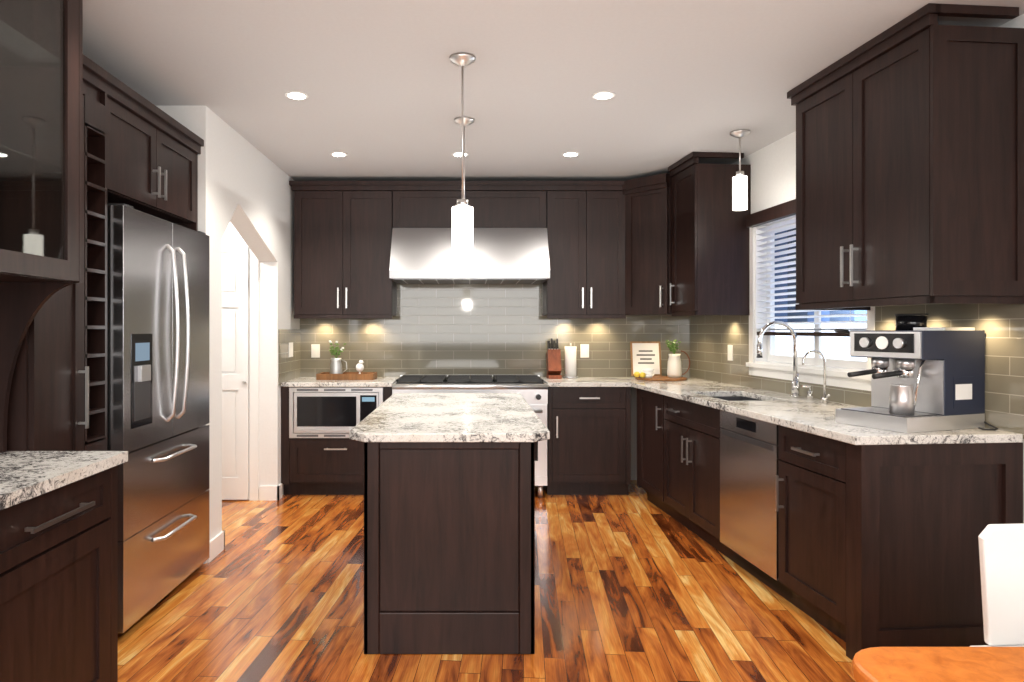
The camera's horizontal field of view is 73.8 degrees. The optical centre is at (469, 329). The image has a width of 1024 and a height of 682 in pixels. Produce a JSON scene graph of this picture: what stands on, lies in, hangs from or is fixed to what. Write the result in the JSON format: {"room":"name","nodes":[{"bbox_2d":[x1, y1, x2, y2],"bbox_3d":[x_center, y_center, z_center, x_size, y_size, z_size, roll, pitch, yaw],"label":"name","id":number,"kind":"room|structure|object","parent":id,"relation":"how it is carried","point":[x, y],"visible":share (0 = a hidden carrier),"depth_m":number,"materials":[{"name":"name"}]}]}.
{"room":"kitchen","nodes":[
{"label":"kitchen","id":0,"kind":"room"},
{"bbox_2d":[157,106,180,122],"bbox_3d":[-2.030,0.030,0.480,0.780,2.600,6.960,0,0,0],"label":"wall","id":1,"kind":"structure","parent":0,"point":[173,112],"depth_m":3.86,"materials":[{"name":"paint"}]},
{"bbox_2d":[181,106,299,563],"bbox_3d":[-1.570,0.030,5.005,0.140,2.600,2.290,0,0,0],"label":"wall","id":2,"kind":"structure","parent":0,"point":[244,189],"depth_m":4.67,"materials":[{"name":"paint"}]},
{"bbox_2d":[206,483,281,562],"bbox_3d":[-1.570,1.275,4.628,0.168,0.110,1.515,0,0,0],"label":"baseboard","id":3,"kind":"structure","parent":2,"relation":"attached to","point":[216,545],"depth_m":4.12,"materials":[{"name":"white wood"}]},
{"bbox_2d":[278,329,300,385],"bbox_3d":[-1.496,0.220,5.655,0.007,0.440,0.671,0,0,0],"label":"tile","id":4,"kind":"structure","parent":2,"relation":"attached to","point":[289,368],"depth_m":5.59,"materials":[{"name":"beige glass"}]},
{"bbox_2d":[289,342,292,356],"bbox_3d":[-1.490,0.170,5.660,0.005,0.120,0.120,0,0,0],"label":"electrical outlet plate","id":5,"kind":"object","parent":2,"relation":"attached to","point":[290,344],"depth_m":5.67,"materials":[{"name":"white plastic"}]},
{"bbox_2d":[222,222,259,499],"bbox_3d":[-2.370,0.030,5.350,1.460,2.600,0.100,0,0,0],"label":"wall","id":6,"kind":"structure","parent":0,"point":[230,226],"depth_m":5.29,"materials":[{"name":"paint"}]},
{"bbox_2d":[222,239,248,498],"bbox_3d":[-2.080,0.309,5.271,0.720,2.018,0.050,0,0,0],"label":"pantry door","id":7,"kind":"structure","parent":6,"relation":"in","point":[235,368],"depth_m":5.27,"materials":[{"name":"white wood"}]},
{"bbox_2d":[222,230,258,499],"bbox_3d":[-2.083,0.280,5.292,0.875,2.100,0.014,0,0,0],"label":"door frame","id":8,"kind":"structure","parent":6,"relation":"attached to","point":[253,375],"depth_m":5.29,"materials":[{"name":"white wood"}]},
{"bbox_2d":[118,480,854,681],"bbox_3d":[0.100,1.380,1.950,6.600,0.100,9.900,0,0,0],"label":"floor","id":9,"kind":"structure","parent":0,"point":[635,585],"depth_m":3.17,"materials":[{"name":"brown wood"}]},
{"bbox_2d":[0,0,127,681],"bbox_3d":[-1.485,0.031,1.718,0.620,2.598,1.257,0,0,0],"label":"hutch","id":10,"kind":"object","parent":9,"relation":"on","point":[58,566],"visible":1,"depth_m":2.23,"materials":[{"name":"brown wood"}]},
{"bbox_2d":[7,55,203,450],"bbox_3d":[-1.893,0.130,3.103,0.815,2.400,1.485,0,0,0],"label":"surround","id":11,"kind":"object","parent":9,"relation":"on","point":[140,153],"visible":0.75,"depth_m":2.83,"materials":[{"name":"brown wood"}]},
{"bbox_2d":[107,203,208,632],"bbox_3d":[-1.829,0.398,3.337,0.862,1.865,0.947,0,0,0],"label":"fridge","id":12,"kind":"object","parent":9,"relation":"on","point":[157,347],"visible":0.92,"depth_m":3.17,"materials":[{"name":"grey metal"}]},
{"bbox_2d":[281,387,391,494],"bbox_3d":[-1.059,0.893,5.688,0.876,0.874,0.619,0,0,0],"label":"base cabinet","id":13,"kind":"object","parent":9,"relation":"on","point":[319,457],"depth_m":5.39,"materials":[{"name":"brown wood"}]},
{"bbox_2d":[281,377,399,386],"bbox_3d":[-1.052,0.438,5.675,0.880,0.035,0.631,0,0,0],"label":"countertop","id":14,"kind":"structure","parent":13,"relation":"on","point":[301,381],"depth_m":5.37,"materials":[{"name":"stone"}]},
{"bbox_2d":[316,340,376,379],"bbox_3d":[-1.035,0.257,5.740,0.470,0.324,0.240,0,0,0],"label":"tray","id":15,"kind":"object","parent":14,"relation":"on","point":[335,373],"visible":1,"depth_m":5.70,"materials":[{"name":"brown wood"}]},
{"bbox_2d":[364,445,534,653],"bbox_3d":[-0.085,0.893,3.611,0.700,0.874,1.660,0,0,0],"label":"kitchen island","id":16,"kind":"object","parent":9,"relation":"on","point":[449,523],"depth_m":2.79,"materials":[{"name":"brown wood"}]},
{"bbox_2d":[349,393,549,444],"bbox_3d":[-0.085,0.438,3.618,0.830,0.035,1.765,0,0,0],"label":"island countertop","id":17,"kind":"structure","parent":16,"relation":"on","point":[404,418],"depth_m":3.10,"materials":[{"name":"white stone"}]},
{"bbox_2d":[392,375,547,497],"bbox_3d":[0.000,0.864,5.627,1.216,0.932,0.739,0,0,0],"label":"range","id":18,"kind":"object","parent":9,"relation":"on","point":[532,390],"visible":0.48,"depth_m":5.33,"materials":[{"name":"silver metal"}]},
{"bbox_2d":[544,387,630,494],"bbox_3d":[0.949,0.893,5.694,0.652,0.874,0.607,0,0,0],"label":"base cabinet","id":19,"kind":"object","parent":9,"relation":"on","point":[588,445],"depth_m":5.40,"materials":[{"name":"brown wood"}]},
{"bbox_2d":[540,377,636,386],"bbox_3d":[0.970,0.438,5.673,0.716,0.035,0.635,0,0,0],"label":"countertop","id":20,"kind":"structure","parent":19,"relation":"on","point":[580,381],"depth_m":5.47,"materials":[{"name":"stone"}]},
{"bbox_2d":[546,338,561,378],"bbox_3d":[0.720,0.249,5.852,0.110,0.340,0.224,0,0,0],"label":"knife block","id":21,"kind":"object","parent":20,"relation":"on","point":[553,361],"visible":1,"depth_m":5.80,"materials":[{"name":"brown wood"}]},
{"bbox_2d":[563,343,577,377],"bbox_3d":[0.870,0.269,5.880,0.130,0.300,0.130,0,0,0],"label":"paper towel","id":22,"kind":"object","parent":20,"relation":"on","point":[570,361],"visible":1,"depth_m":5.84,"materials":[{"name":"white paper"}]},
{"bbox_2d":[637,388,708,523],"bbox_3d":[1.675,0.893,5.047,0.735,0.874,0.692,0,0,0],"label":"base cabinet","id":23,"kind":"object","parent":9,"relation":"on","point":[673,433],"depth_m":4.59,"materials":[{"name":"brown wood"}]},
{"bbox_2d":[709,407,780,594],"bbox_3d":[1.799,0.895,3.597,0.744,0.870,0.757,0,0,0],"label":"dishwasher","id":24,"kind":"object","parent":9,"relation":"on","point":[745,452],"depth_m":3.59,"materials":[{"name":"silver metal"}]},
{"bbox_2d":[781,426,1022,659],"bbox_3d":[1.855,0.893,3.018,0.737,0.874,0.650,0,0,0],"label":"base cabinet","id":25,"kind":"object","parent":9,"relation":"on","point":[856,548],"depth_m":2.73,"materials":[{"name":"brown wood"}]},
{"bbox_2d":[629,377,1022,444],"bbox_3d":[1.743,0.438,4.328,0.951,0.035,3.325,0,0,0],"label":"countertop","id":26,"kind":"structure","parent":25,"relation":"on","point":[813,416],"depth_m":3.43,"materials":[{"name":"stone"}]},
{"bbox_2d":[635,376,686,380],"bbox_3d":[1.600,0.411,5.700,0.420,0.016,0.420,0,0,0],"label":"board","id":27,"kind":"object","parent":26,"relation":"on","point":[660,378],"visible":0.73,"depth_m":5.57,"materials":[{"name":"brown wood"}]},
{"bbox_2d":[634,369,654,377],"bbox_3d":[1.444,0.365,5.625,0.161,0.074,0.119,0,0,0],"label":"bowls","id":28,"kind":"object","parent":27,"relation":"on","point":[646,373],"visible":1,"depth_m":5.58,"materials":[{"name":"white"}]},
{"bbox_2d":[630,341,661,375],"bbox_3d":[1.530,0.255,5.917,0.260,0.299,0.065,0,0,0],"label":"sign frame","id":29,"kind":"object","parent":27,"relation":"on","point":[645,354],"visible":0.96,"depth_m":5.92,"materials":[{"name":"brown wood"}]},
{"bbox_2d":[666,339,689,377],"bbox_3d":[1.746,0.240,5.732,0.207,0.323,0.142,0,0,0],"label":"pitcher","id":30,"kind":"object","parent":27,"relation":"on","point":[674,367],"visible":1,"depth_m":5.68,"materials":[{"name":"white ceramic"}]},
{"bbox_2d":[714,396,762,400],"bbox_3d":[1.684,0.563,4.302,0.390,0.214,0.600,0,0,-5],"label":"sink","id":31,"kind":"object","parent":26,"relation":"in","point":[736,398],"depth_m":4.60,"materials":[{"name":"grey metal"}]},
{"bbox_2d":[757,321,800,397],"bbox_3d":[1.901,0.183,4.183,0.276,0.472,0.092,0,0,0],"label":"faucet","id":32,"kind":"object","parent":26,"relation":"on","point":[795,387],"visible":1,"depth_m":4.18,"materials":[{"name":"silver metal"}]},
{"bbox_2d":[802,385,812,399],"bbox_3d":[2.014,0.376,4.061,0.066,0.086,0.032,0,0,0],"label":"soap","id":33,"kind":"object","parent":26,"relation":"on","point":[809,394],"visible":1,"depth_m":4.05,"materials":[{"name":"silver metal"}]},
{"bbox_2d":[802,350,829,402],"bbox_3d":[1.977,0.269,3.890,0.156,0.301,0.062,0,0,0],"label":"faucet","id":34,"kind":"object","parent":26,"relation":"on","point":[825,398],"visible":1,"depth_m":3.89,"materials":[{"name":"silver metal"}]},
{"bbox_2d":[834,313,997,432],"bbox_3d":[1.925,0.174,2.982,0.558,0.489,0.478,0,0,0],"label":"coffee machine","id":35,"kind":"object","parent":26,"relation":"on","point":[924,378],"visible":1,"depth_m":2.87,"materials":[{"name":"silver metal"}]},
{"bbox_2d":[852,647,1023,681],"bbox_3d":[1.357,0.955,0.175,1.385,0.750,2.150,0,0,0],"label":"dining table","id":36,"kind":"object","parent":9,"relation":"on","point":[938,664],"visible":1,"depth_m":1.18,"materials":[{"name":"brown wood"}]},
{"bbox_2d":[969,523,1023,646],"bbox_3d":[1.600,0.926,1.662,0.450,0.809,0.447,0,0,-4],"label":"dining chair","id":37,"kind":"object","parent":9,"relation":"on","point":[1001,551],"visible":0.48,"depth_m":1.83,"materials":[{"name":"white"}]},
{"bbox_2d":[83,0,1023,180],"bbox_3d":[0.100,-1.295,1.950,6.600,0.050,9.900,0,0,0],"label":"ceiling","id":38,"kind":"structure","parent":0,"point":[378,82],"depth_m":3.36,"materials":[{"name":"paint"}]},
{"bbox_2d":[285,91,307,99],"bbox_3d":[-0.940,-1.267,3.690,0.122,0.006,0.122,0,0,-9],"label":"recessed light","id":39,"kind":"object","parent":38,"relation":"in","point":[295,95],"depth_m":3.68,"materials":[{"name":"white"}]},
{"bbox_2d":[330,152,347,156],"bbox_3d":[-0.950,-1.267,4.930,0.122,0.006,0.122,0,0,-9],"label":"recessed light","id":40,"kind":"object","parent":38,"relation":"in","point":[338,154],"depth_m":4.92,"materials":[{"name":"white"}]},
{"bbox_2d":[452,152,468,156],"bbox_3d":[-0.070,-1.267,4.930,0.122,0.006,0.122,0,0,-27],"label":"recessed light","id":41,"kind":"object","parent":38,"relation":"in","point":[458,154],"depth_m":4.92,"materials":[{"name":"white"}]},
{"bbox_2d":[449,53,475,253],"bbox_3d":[-0.035,-0.815,3.180,0.124,0.909,0.124,0,0,0],"label":"pendant light","id":42,"kind":"object","parent":38,"relation":"hanging from","point":[462,226],"visible":1,"depth_m":3.15,"materials":[{"name":"white glass"}]},
{"bbox_2d":[454,117,473,270],"bbox_3d":[-0.035,-0.815,4.120,0.124,0.909,0.124,0,0,0],"label":"pendant light","id":43,"kind":"object","parent":38,"relation":"hanging from","point":[463,261],"visible":0.56,"depth_m":4.08,"materials":[{"name":"white glass"}]},
{"bbox_2d":[562,152,578,156],"bbox_3d":[0.730,-1.267,4.930,0.122,0.006,0.122,0,0,-9],"label":"recessed light","id":44,"kind":"object","parent":38,"relation":"in","point":[568,154],"depth_m":4.92,"materials":[{"name":"white"}]},
{"bbox_2d":[592,91,614,99],"bbox_3d":[0.725,-1.267,3.690,0.122,0.006,0.122,0,0,-9],"label":"recessed light","id":45,"kind":"object","parent":38,"relation":"in","point":[603,95],"depth_m":3.68,"materials":[{"name":"white"}]},
{"bbox_2d":[730,129,749,210],"bbox_3d":[1.738,-1.020,4.377,0.124,0.499,0.124,0,0,0],"label":"light","id":46,"kind":"object","parent":38,"relation":"hanging from","point":[739,191],"visible":1,"depth_m":4.34,"materials":[{"name":"white glass"}]},
{"bbox_2d":[542,283,636,479],"bbox_3d":[0.480,0.030,6.075,4.240,2.600,0.150,0,0,0],"label":"wall","id":47,"kind":"structure","parent":0,"point":[633,433],"depth_m":6.00,"materials":[{"name":"paint"}]},
{"bbox_2d":[311,344,319,357],"bbox_3d":[-1.360,0.191,5.988,0.075,0.118,0.006,0,0,0],"label":"electrical outlet plate","id":48,"kind":"object","parent":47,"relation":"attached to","point":[315,350],"depth_m":5.99,"materials":[{"name":"white plastic"}]},
{"bbox_2d":[293,185,396,316],"bbox_3d":[-1.056,-0.657,5.824,0.817,1.074,0.347,0,0,0],"label":"upper cabinet","id":49,"kind":"object","parent":47,"relation":"attached to","point":[343,233],"depth_m":5.66,"materials":[{"name":"brown wood"}]},
{"bbox_2d":[393,185,544,227],"bbox_3d":[-0.004,-1.017,5.824,1.280,0.354,0.347,0,0,0],"label":"upper cabinet","id":50,"kind":"object","parent":47,"relation":"attached to","point":[414,206],"depth_m":5.65,"materials":[{"name":"brown wood"}]},
{"bbox_2d":[389,228,549,283],"bbox_3d":[-0.002,-0.616,5.699,1.276,0.444,0.597,0,0,0],"label":"range hood","id":51,"kind":"object","parent":47,"relation":"attached to","point":[499,256],"visible":0.96,"depth_m":5.49,"materials":[{"name":"silver metal"}]},
{"bbox_2d":[300,283,689,376],"bbox_3d":[0.251,0.010,5.996,3.499,0.860,0.008,0,0,0],"label":"tile","id":52,"kind":"structure","parent":47,"relation":"attached to","point":[469,329],"depth_m":5.99,"materials":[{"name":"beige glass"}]},
{"bbox_2d":[543,181,616,316],"bbox_3d":[0.992,-0.674,5.801,0.704,1.108,0.392,0,0,0],"label":"upper cabinet","id":53,"kind":"object","parent":47,"relation":"attached to","point":[610,248],"depth_m":5.66,"materials":[{"name":"brown wood"}]},
{"bbox_2d":[580,344,588,357],"bbox_3d":[1.010,0.191,5.988,0.075,0.118,0.006,0,0,0],"label":"electrical outlet plate","id":54,"kind":"object","parent":47,"relation":"attached to","point":[584,348],"depth_m":5.99,"materials":[{"name":"white plastic"}]},
{"bbox_2d":[617,173,692,316],"bbox_3d":[1.611,-0.674,5.678,0.760,1.108,0.637,0,0,0],"label":"upper cabinet","id":55,"kind":"object","parent":47,"relation":"attached to","point":[644,204],"depth_m":5.52,"materials":[{"name":"brown wood"}]},
{"bbox_2d":[733,14,1023,522],"bbox_3d":[2.382,0.030,1.833,0.150,2.600,9.500,0,0,-5],"label":"wall","id":56,"kind":"structure","parent":0,"point":[773,173],"depth_m":4.61,"materials":[{"name":"paint"}]},
{"bbox_2d":[668,155,750,314],"bbox_3d":[1.806,-0.683,5.126,0.454,1.102,0.473,0,0,0],"label":"upper cabinet","id":57,"kind":"object","parent":56,"relation":"attached to","point":[711,240],"depth_m":4.91,"materials":[{"name":"brown wood"}]},
{"bbox_2d":[728,345,732,360],"bbox_3d":[1.999,0.180,5.222,0.006,0.120,0.076,0,0,-6],"label":"electrical outlet plate","id":58,"kind":"object","parent":56,"relation":"attached to","point":[730,347],"depth_m":5.21,"materials":[{"name":"white plastic"}]},
{"bbox_2d":[746,215,874,390],"bbox_3d":[2.128,-0.245,4.270,0.130,1.150,1.360,0,0,-5],"label":"window","id":59,"kind":"structure","parent":56,"relation":"in","point":[770,365],"depth_m":4.62,"materials":[{"name":"white"}]},
{"bbox_2d":[746,199,866,336],"bbox_3d":[2.091,-0.387,4.267,0.115,0.857,1.230,0,0,-5],"label":"window blind","id":60,"kind":"object","parent":59,"relation":"attached to","point":[775,213],"visible":0.48,"depth_m":4.53,"materials":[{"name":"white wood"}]},
{"bbox_2d":[690,304,1023,438],"bbox_3d":[2.078,0.150,4.396,0.008,0.580,3.460,0,0,-5],"label":"tile","id":61,"kind":"structure","parent":56,"relation":"attached to","point":[712,337],"depth_m":3.23,"materials":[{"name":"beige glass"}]},
{"bbox_2d":[788,7,1023,306],"bbox_3d":[1.978,-0.683,3.155,0.499,1.102,0.989,0,0,0],"label":"upper cabinet","id":62,"kind":"object","parent":56,"relation":"attached to","point":[909,159],"depth_m":2.76,"materials":[{"name":"brown wood"}]},
{"label":"outside","id":63,"kind":"structure","parent":0,"visible":0},
{"bbox_2d":[775,323,866,360],"bbox_3d":[2.701,-0.470,4.320,0.020,3.200,2.820,0,0,-5],"label":"sky","id":64,"kind":"structure","parent":63,"point":[833,347],"depth_m":5.07,"materials":[{"name":"white"}]},
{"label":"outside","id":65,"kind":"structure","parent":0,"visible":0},
{"bbox_2d":[775,228,866,321],"bbox_3d":[2.592,-0.860,4.415,0.020,1.620,2.428,0,0,-5],"label":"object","id":66,"kind":"object","parent":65,"point":[837,312],"depth_m":5.30,"materials":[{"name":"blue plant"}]}
]}

